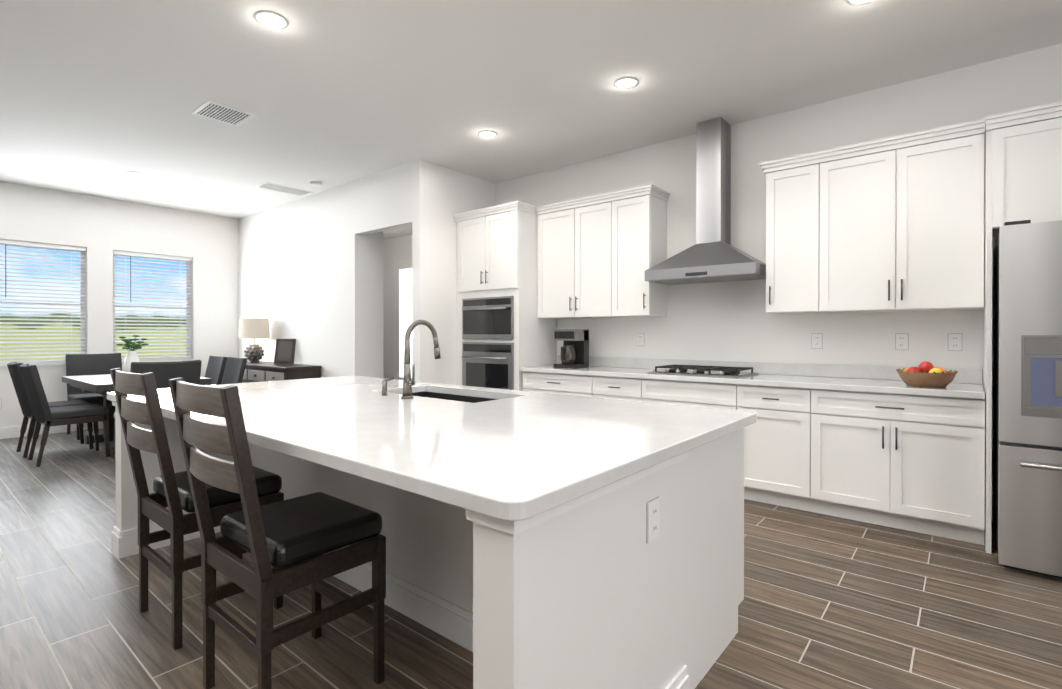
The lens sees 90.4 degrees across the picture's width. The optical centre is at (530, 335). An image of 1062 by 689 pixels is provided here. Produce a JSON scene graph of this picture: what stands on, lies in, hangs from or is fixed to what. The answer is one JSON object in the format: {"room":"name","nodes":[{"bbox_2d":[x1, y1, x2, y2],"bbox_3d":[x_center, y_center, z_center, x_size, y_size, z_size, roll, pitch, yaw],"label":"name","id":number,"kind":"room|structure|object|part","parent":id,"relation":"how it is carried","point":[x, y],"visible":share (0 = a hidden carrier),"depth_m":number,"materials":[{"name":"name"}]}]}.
{"room":"kitchen","nodes":[
{"label":"kitchen","id":0,"kind":"room"},
{"bbox_2d":[0,182,238,427],"bbox_3d":[-6.870,-0.299,5.760,0.160,3.070,7.650,0,0,39],"label":"wall","id":1,"kind":"structure","parent":0,"point":[100,229],"depth_m":7.12,"materials":[{"name":"white paint"}]},
{"bbox_2d":[0,244,85,366],"bbox_3d":[-6.169,-0.389,6.587,0.170,1.535,1.000,0,0,39],"label":"window","id":2,"kind":"structure","parent":1,"relation":"in","point":[81,293],"depth_m":6.96,"materials":[{"name":"white plastic"}]},
{"bbox_2d":[0,239,85,364],"bbox_3d":[-6.158,-0.402,6.578,0.069,1.503,0.940,0,0,39],"label":"window blinds","id":3,"kind":"object","parent":2,"relation":"attached to","point":[43,246],"visible":0.92,"depth_m":6.61,"materials":[{"name":"white plastic"}]},
{"bbox_2d":[0,421,102,438],"bbox_3d":[-6.920,1.170,5.566,0.016,0.135,7.220,0,0,39],"label":"baseboard","id":4,"kind":"structure","parent":1,"relation":"attached to","point":[9,432],"depth_m":6.55,"materials":[{"name":"white wood"}]},
{"bbox_2d":[113,254,195,362],"bbox_3d":[-5.387,-0.393,7.537,0.170,1.535,1.000,0,0,39],"label":"window","id":5,"kind":"structure","parent":1,"relation":"in","point":[168,360],"depth_m":7.80,"materials":[{"name":"white plastic"}]},
{"bbox_2d":[113,250,191,360],"bbox_3d":[-5.376,-0.406,7.527,0.069,1.503,0.940,0,0,39],"label":"window blinds","id":6,"kind":"object","parent":5,"relation":"attached to","point":[149,256],"visible":0.79,"depth_m":7.52,"materials":[{"name":"white plastic"}]},
{"bbox_2d":[238,162,411,377],"bbox_3d":[-2.813,-0.304,7.115,4.380,3.070,0.400,0,0,39],"label":"wall","id":7,"kind":"structure","parent":0,"point":[310,274],"depth_m":6.66,"materials":[{"name":"white paint"}]},
{"bbox_2d":[383,234,411,378],"bbox_3d":[-1.293,-0.311,8.984,4.650,3.070,0.120,0,0,39],"label":"wall","id":8,"kind":"structure","parent":0,"point":[397,248],"depth_m":10.04,"materials":[{"name":"white paint"}]},
{"bbox_2d":[393,259,412,380],"bbox_3d":[-2.190,-0.088,9.627,1.010,2.620,0.030,0,0,39],"label":"door frame","id":9,"kind":"structure","parent":8,"relation":"attached to","point":[402,297],"depth_m":9.80,"materials":[{"name":"white"}]},
{"bbox_2d":[412,159,495,384],"bbox_3d":[-0.393,-0.301,6.514,0.120,3.070,2.550,0,0,39],"label":"wall","id":10,"kind":"structure","parent":0,"point":[441,195],"depth_m":5.68,"materials":[{"name":"white paint"}]},
{"bbox_2d":[0,428,1061,688],"bbox_3d":[-1.262,1.299,2.539,13.200,0.100,10.200,0,0,39],"label":"floor","id":11,"kind":"structure","parent":0,"point":[830,602],"depth_m":2.35,"materials":[{"name":"brown wood"}]},
{"bbox_2d":[7,362,92,457],"bbox_3d":[-5.158,0.757,5.656,0.480,0.964,0.645,0,0,39],"label":"dining chair","id":12,"kind":"object","parent":11,"relation":"on","point":[20,389],"visible":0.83,"depth_m":5.42,"materials":[{"name":"brown wood"}]},
{"bbox_3d":[-5.101,0.769,5.725,0.480,0.075,0.450,0,0,39],"label":"seat","id":13,"kind":"part","parent":12,"relation":"part of","materials":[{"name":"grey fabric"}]},
{"bbox_2d":[19,363,109,466],"bbox_3d":[-4.690,0.758,5.296,0.480,0.964,0.645,0,0,39],"label":"dining chair","id":14,"kind":"object","parent":11,"relation":"on","point":[46,415],"visible":1,"depth_m":5.11,"materials":[{"name":"brown wood"}]},
{"bbox_3d":[-4.633,0.770,5.366,0.480,0.075,0.450,0,0,39],"label":"seat","id":15,"kind":"part","parent":14,"relation":"part of","materials":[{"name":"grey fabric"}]},
{"bbox_2d":[65,353,121,439],"bbox_3d":[-5.439,0.733,6.652,0.675,1.004,0.570,0,0,39],"label":"dining chair","id":16,"kind":"object","parent":11,"relation":"on","point":[87,364],"visible":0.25,"depth_m":6.70,"materials":[{"name":"brown wood"}]},
{"bbox_3d":[-5.370,0.766,6.594,0.480,0.075,0.570,0,0,39],"label":"seat","id":17,"kind":"part","parent":16,"relation":"part of","materials":[{"name":"grey fabric"}]},
{"bbox_2d":[62,374,210,457],"bbox_3d":[-4.470,0.853,5.957,1.620,0.765,1.000,0,0,39],"label":"dining table","id":18,"kind":"object","parent":11,"relation":"on","point":[102,384],"visible":0.21,"depth_m":5.80,"materials":[{"name":"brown wood"}]},
{"bbox_2d":[116,335,148,372],"bbox_3d":[-4.429,0.231,5.865,0.293,0.478,0.291,0,0,39],"label":"vase","id":19,"kind":"object","parent":18,"relation":"on","point":[131,356],"visible":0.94,"depth_m":5.81,"materials":[{"name":"white ceramic"}]},
{"bbox_2d":[114,360,201,462],"bbox_3d":[-3.615,0.739,5.123,0.675,1.004,0.570,0,0,39],"label":"dining chair","id":20,"kind":"object","parent":11,"relation":"on","point":[187,371],"visible":0.19,"depth_m":4.92,"materials":[{"name":"brown wood"}]},
{"bbox_2d":[110,368,283,649],"bbox_3d":[-1.491,0.695,2.369,0.477,1.108,0.556,0,0,39],"label":"stool","id":21,"kind":"object","parent":11,"relation":"on","point":[172,490],"visible":0.77,"depth_m":2.18,"materials":[{"name":"brown wood"}]},
{"bbox_3d":[-1.441,0.685,2.430,0.448,0.086,0.399,0,0,39],"label":"seat","id":22,"kind":"part","parent":21,"relation":"part of","materials":[{"name":"black leather"}]},
{"bbox_2d":[204,356,226,385],"bbox_3d":[-4.268,0.752,6.736,0.480,0.964,0.645,0,0,39],"label":"dining chair","id":23,"kind":"object","parent":11,"relation":"on","point":[215,369],"visible":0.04,"depth_m":6.92,"materials":[{"name":"black fabric"}]},
{"bbox_2d":[221,357,246,383],"bbox_3d":[-3.813,0.754,6.361,0.480,0.964,0.645,0,0,39],"label":"dining chair","id":24,"kind":"object","parent":11,"relation":"on","point":[234,370],"visible":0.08,"depth_m":6.56,"materials":[{"name":"black fabric"}]},
{"bbox_2d":[168,377,385,688],"bbox_3d":[-0.880,0.697,1.853,0.477,1.108,0.556,0,0,39],"label":"stool","id":25,"kind":"object","parent":11,"relation":"on","point":[292,541],"visible":1,"depth_m":1.75,"materials":[{"name":"brown wood"}]},
{"bbox_3d":[-0.830,0.687,1.914,0.448,0.086,0.399,0,0,39],"label":"seat","id":26,"kind":"part","parent":25,"relation":"part of","materials":[{"name":"black leather"}]},
{"bbox_2d":[242,360,321,382],"bbox_3d":[-3.663,0.806,7.227,2.210,0.850,0.473,0,0,39],"label":"sideboard","id":27,"kind":"object","parent":11,"relation":"on","point":[261,371],"visible":0.25,"depth_m":6.66,"materials":[{"name":"brown wood"}]},
{"bbox_2d":[238,318,269,362],"bbox_3d":[-3.895,0.070,7.424,0.400,0.620,0.400,0,0,39],"label":"table lamp","id":28,"kind":"object","parent":27,"relation":"on","point":[254,328],"visible":1,"depth_m":7.30,"materials":[{"name":"beige fabric"}]},
{"bbox_2d":[274,339,295,363],"bbox_3d":[-3.304,0.211,7.090,0.260,0.336,0.088,0,0,1],"label":"picture frame","id":29,"kind":"object","parent":27,"relation":"on","point":[285,351],"visible":0.96,"depth_m":7.08,"materials":[{"name":"brown wood"}]},
{"bbox_2d":[110,400,743,688],"bbox_3d":[-0.739,0.808,2.654,3.092,0.880,1.537,0,0,39],"label":"kitchen island","id":30,"kind":"object","parent":11,"relation":"on","point":[537,540],"depth_m":1.67,"materials":[{"name":"white wood"}]},
{"bbox_2d":[107,376,755,527],"bbox_3d":[-0.736,0.348,2.656,3.140,0.040,1.595,0,0,39],"label":"island countertop","id":31,"kind":"structure","parent":30,"relation":"on","point":[513,457],"depth_m":1.79,"materials":[{"name":"white stone"}]},
{"bbox_2d":[379,377,394,395],"bbox_3d":[-0.788,0.278,2.907,0.028,0.098,0.076,0,0,39],"label":"soap dispenser","id":32,"kind":"object","parent":31,"relation":"on","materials":[{"name":"silver metal"}]},
{"bbox_2d":[399,324,439,399],"bbox_3d":[-0.573,0.134,2.822,0.103,0.388,0.255,0,0,39],"label":"faucet","id":33,"kind":"object","parent":31,"relation":"on","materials":[{"name":"silver metal"}]},
{"bbox_2d":[412,392,497,402],"bbox_3d":[-0.481,0.423,3.013,0.884,0.352,0.434,0,0,39],"label":"sink","id":34,"kind":"object","parent":31,"relation":"in","point":[464,397],"depth_m":3.20,"materials":[{"name":"black metal"}]},
{"bbox_2d":[646,496,659,543],"bbox_3d":[0.368,0.552,1.583,0.008,0.121,0.078,0,0,39],"label":"outlet","id":35,"kind":"object","parent":30,"relation":"attached to","point":[652,502],"depth_m":1.57,"materials":[{"name":"white plastic"}]},
{"bbox_2d":[453,201,556,390],"bbox_3d":[-0.287,-0.051,5.794,0.952,2.575,0.720,0,0,39],"label":"tall cabinet","id":36,"kind":"object","parent":11,"relation":"on","point":[505,334],"visible":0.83,"depth_m":5.50,"materials":[{"name":"white wood"}]},
{"bbox_2d":[523,371,599,397],"bbox_3d":[0.453,0.798,5.256,0.891,0.880,0.616,0,0,39],"label":"base cabinet","id":37,"kind":"object","parent":11,"relation":"on","point":[577,385],"depth_m":4.98,"materials":[{"name":"white wood"}]},
{"bbox_2d":[600,375,647,401],"bbox_3d":[0.939,0.800,4.856,0.612,0.880,0.616,0,0,39],"label":"base cabinet","id":38,"kind":"object","parent":11,"relation":"on","point":[621,389],"depth_m":4.57,"materials":[{"name":"white wood"}]},
{"bbox_2d":[648,379,747,499],"bbox_3d":[1.433,0.801,4.449,0.912,0.880,0.616,0,0,39],"label":"base cabinet","id":39,"kind":"object","parent":11,"relation":"on","point":[731,396],"depth_m":4.11,"materials":[{"name":"white wood"}]},
{"bbox_2d":[748,387,823,513],"bbox_3d":[1.930,0.803,4.039,0.622,0.880,0.616,0,0,39],"label":"base cabinet","id":40,"kind":"object","parent":11,"relation":"on","point":[786,439],"depth_m":3.75,"materials":[{"name":"white wood"}]},
{"bbox_2d":[824,391,984,544],"bbox_3d":[2.453,0.805,3.608,0.976,0.880,0.616,0,0,39],"label":"base cabinet","id":41,"kind":"object","parent":11,"relation":"on","point":[887,446],"depth_m":3.30,"materials":[{"name":"white wood"}]},
{"bbox_2d":[520,363,983,398],"bbox_3d":[1.459,0.341,4.409,3.528,0.040,0.641,0,0,39],"label":"countertop","id":42,"kind":"structure","parent":41,"relation":"on","point":[813,382],"depth_m":3.89,"materials":[{"name":"white stone"}]},
{"bbox_2d":[553,329,588,368],"bbox_3d":[0.393,0.128,5.260,0.250,0.380,0.290,0,0,39],"label":"coffee maker","id":43,"kind":"object","parent":42,"relation":"on","point":[575,351],"visible":1,"depth_m":5.20,"materials":[{"name":"black plastic"}]},
{"bbox_2d":[647,364,758,377],"bbox_3d":[1.439,0.293,4.431,0.760,0.057,0.490,0,0,39],"label":"cooktop","id":44,"kind":"object","parent":42,"relation":"in","point":[696,370],"depth_m":4.33,"materials":[{"name":"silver metal"}]},
{"bbox_2d":[896,361,957,387],"bbox_3d":[2.541,0.244,3.394,0.318,0.160,0.320,0,0,39],"label":"fruit basket","id":45,"kind":"object","parent":42,"relation":"on","point":[926,374],"visible":1,"depth_m":3.31,"materials":[{"name":"wicker"}]},
{"bbox_2d":[993,220,1061,577],"bbox_3d":[3.103,0.323,2.829,0.915,1.850,0.937,0,0,39],"label":"fridge","id":46,"kind":"object","parent":11,"relation":"on","point":[1027,501],"visible":1,"depth_m":2.74,"materials":[{"name":"grey metal"}]},
{"bbox_2d":[0,0,1061,239],"bbox_3d":[-1.262,-1.881,2.527,13.200,0.120,10.200,0,0,39],"label":"ceiling","id":47,"kind":"structure","parent":0,"point":[100,98],"depth_m":3.72,"materials":[{"name":"white paint"}]},
{"bbox_2d":[127,171,141,174],"bbox_3d":[-4.470,-1.830,5.947,0.140,0.008,0.140,0,0,39],"label":"ceiling plate","id":48,"kind":"object","parent":47,"relation":"attached to","point":[133,173],"visible":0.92,"depth_m":5.95,"materials":[{"name":"white"}]},
{"bbox_2d":[191,100,255,126],"bbox_3d":[-2.533,-1.822,4.351,0.360,0.012,0.360,0,0,39],"label":"ceiling vent","id":49,"kind":"object","parent":47,"relation":"in","point":[221,113],"visible":1,"depth_m":4.33,"materials":[{"name":"white metal"}]},
{"bbox_2d":[255,10,287,28],"bbox_3d":[-1.497,-1.820,3.045,0.176,0.006,0.176,0,0,39],"label":"recessed light","id":50,"kind":"object","parent":47,"relation":"in","point":[270,19],"visible":1,"depth_m":3.04,"materials":[{"name":"white"}]},
{"bbox_2d":[255,182,313,196],"bbox_3d":[-3.094,-1.831,6.627,0.300,0.012,0.600,0,0,39],"label":"ceiling vent","id":51,"kind":"object","parent":47,"relation":"in","point":[281,188],"visible":0.98,"depth_m":6.59,"materials":[{"name":"white metal"}]},
{"bbox_2d":[310,181,321,186],"bbox_3d":[-2.582,-1.818,6.336,0.130,0.035,0.130,0,0,39],"label":"smoke detector","id":52,"kind":"object","parent":47,"relation":"attached to","point":[315,184],"visible":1,"depth_m":6.29,"materials":[{"name":"white plastic"}]},
{"bbox_2d":[478,130,496,137],"bbox_3d":[-0.394,-1.827,4.793,0.176,0.006,0.176,0,0,39],"label":"recessed light","id":53,"kind":"object","parent":47,"relation":"in","point":[487,134],"visible":1,"depth_m":4.79,"materials":[{"name":"white"}]},
{"bbox_2d":[614,77,638,88],"bbox_3d":[0.688,-1.823,3.810,0.176,0.006,0.176,0,0,39],"label":"recessed light","id":54,"kind":"object","parent":47,"relation":"in","point":[626,83],"visible":1,"depth_m":3.80,"materials":[{"name":"white"}]},
{"bbox_2d":[847,0,873,4],"bbox_3d":[1.786,-1.819,2.816,0.176,0.006,0.176,0,0,39],"label":"recessed light","id":55,"kind":"object","parent":47,"relation":"in","point":[856,2],"visible":1,"depth_m":2.88,"materials":[{"name":"white"}]},
{"bbox_2d":[496,43,1061,522],"bbox_3d":[2.844,-0.291,3.783,8.350,3.070,0.150,0,0,39],"label":"wall","id":56,"kind":"structure","parent":0,"point":[720,321],"depth_m":4.36,"materials":[{"name":"white paint"}]},
{"bbox_2d":[537,204,578,318],"bbox_3d":[0.382,-0.737,5.483,0.536,1.110,0.346,0,0,39],"label":"upper cabinet","id":57,"kind":"object","parent":56,"relation":"attached to","point":[557,228],"depth_m":5.35,"materials":[{"name":"white wood"}]},
{"bbox_2d":[579,196,622,317],"bbox_3d":[0.704,-0.736,5.218,0.543,1.110,0.346,0,0,39],"label":"upper cabinet","id":58,"kind":"object","parent":56,"relation":"attached to","point":[599,255],"depth_m":5.05,"materials":[{"name":"white wood"}]},
{"bbox_2d":[637,333,643,345],"bbox_3d":[1.068,0.039,5.144,0.078,0.121,0.008,0,0,39],"label":"electrical outlet","id":59,"kind":"object","parent":56,"relation":"attached to","point":[640,339],"visible":1,"depth_m":5.14,"materials":[{"name":"white plastic"}]},
{"bbox_2d":[619,188,666,316],"bbox_3d":[0.993,-0.735,4.980,0.451,1.110,0.346,0,0,39],"label":"upper cabinet","id":60,"kind":"object","parent":56,"relation":"attached to","point":[642,215],"depth_m":4.81,"materials":[{"name":"white wood"}]},
{"bbox_2d":[645,117,765,284],"bbox_3d":[1.496,-1.149,4.464,0.920,1.354,0.502,0,0,39],"label":"range hood","id":61,"kind":"object","parent":56,"relation":"attached to","point":[712,254],"visible":0.92,"depth_m":4.45,"materials":[{"name":"silver metal"}]},
{"bbox_2d":[558,355,981,382],"bbox_3d":[1.656,0.271,4.649,3.528,0.100,0.020,0,0,39],"label":"backsplash","id":62,"kind":"structure","parent":56,"relation":"attached to","point":[837,371],"depth_m":4.29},
{"bbox_2d":[763,155,830,313],"bbox_3d":[2.090,-0.732,4.076,0.430,1.110,0.346,0,0,39],"label":"upper cabinet","id":63,"kind":"object","parent":56,"relation":"attached to","point":[798,194],"depth_m":3.94,"materials":[{"name":"white wood"}]},
{"bbox_2d":[812,333,822,348],"bbox_3d":[2.257,0.042,4.165,0.078,0.121,0.008,0,0,39],"label":"electrical outlet","id":64,"kind":"object","parent":56,"relation":"attached to","point":[817,340],"visible":1,"depth_m":4.16,"materials":[{"name":"white plastic"}]},
{"bbox_2d":[895,333,908,349],"bbox_3d":[2.682,0.044,3.816,0.078,0.121,0.008,0,0,39],"label":"electrical outlet","id":65,"kind":"object","parent":56,"relation":"attached to","point":[901,341],"visible":1,"depth_m":3.81,"materials":[{"name":"white plastic"}]},
{"bbox_2d":[831,123,984,312],"bbox_3d":[2.538,-0.730,3.707,0.976,1.110,0.346,0,0,39],"label":"upper cabinet","id":66,"kind":"object","parent":56,"relation":"attached to","point":[894,223],"depth_m":3.51,"materials":[{"name":"white wood"}]},
{"bbox_2d":[948,333,961,350],"bbox_3d":[2.913,0.044,3.625,0.078,0.121,0.008,0,0,39],"label":"electrical outlet","id":67,"kind":"object","parent":56,"relation":"attached to","point":[954,341],"visible":1,"depth_m":3.62,"materials":[{"name":"white plastic"}]},
{"bbox_2d":[983,102,1061,553],"bbox_3d":[3.221,-0.041,2.946,1.042,2.575,0.656,0,0,39],"label":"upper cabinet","id":68,"kind":"object","parent":56,"relation":"attached to","point":[1023,164],"visible":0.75,"depth_m":3.10,"materials":[{"name":"white wood"}]},
{"label":"outside","id":69,"kind":"structure","parent":0,"visible":0},
{"bbox_2d":[0,244,186,360],"bbox_3d":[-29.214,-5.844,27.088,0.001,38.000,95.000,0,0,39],"label":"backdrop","id":70,"kind":"structure","parent":69,"point":[37,276],"depth_m":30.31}
]}

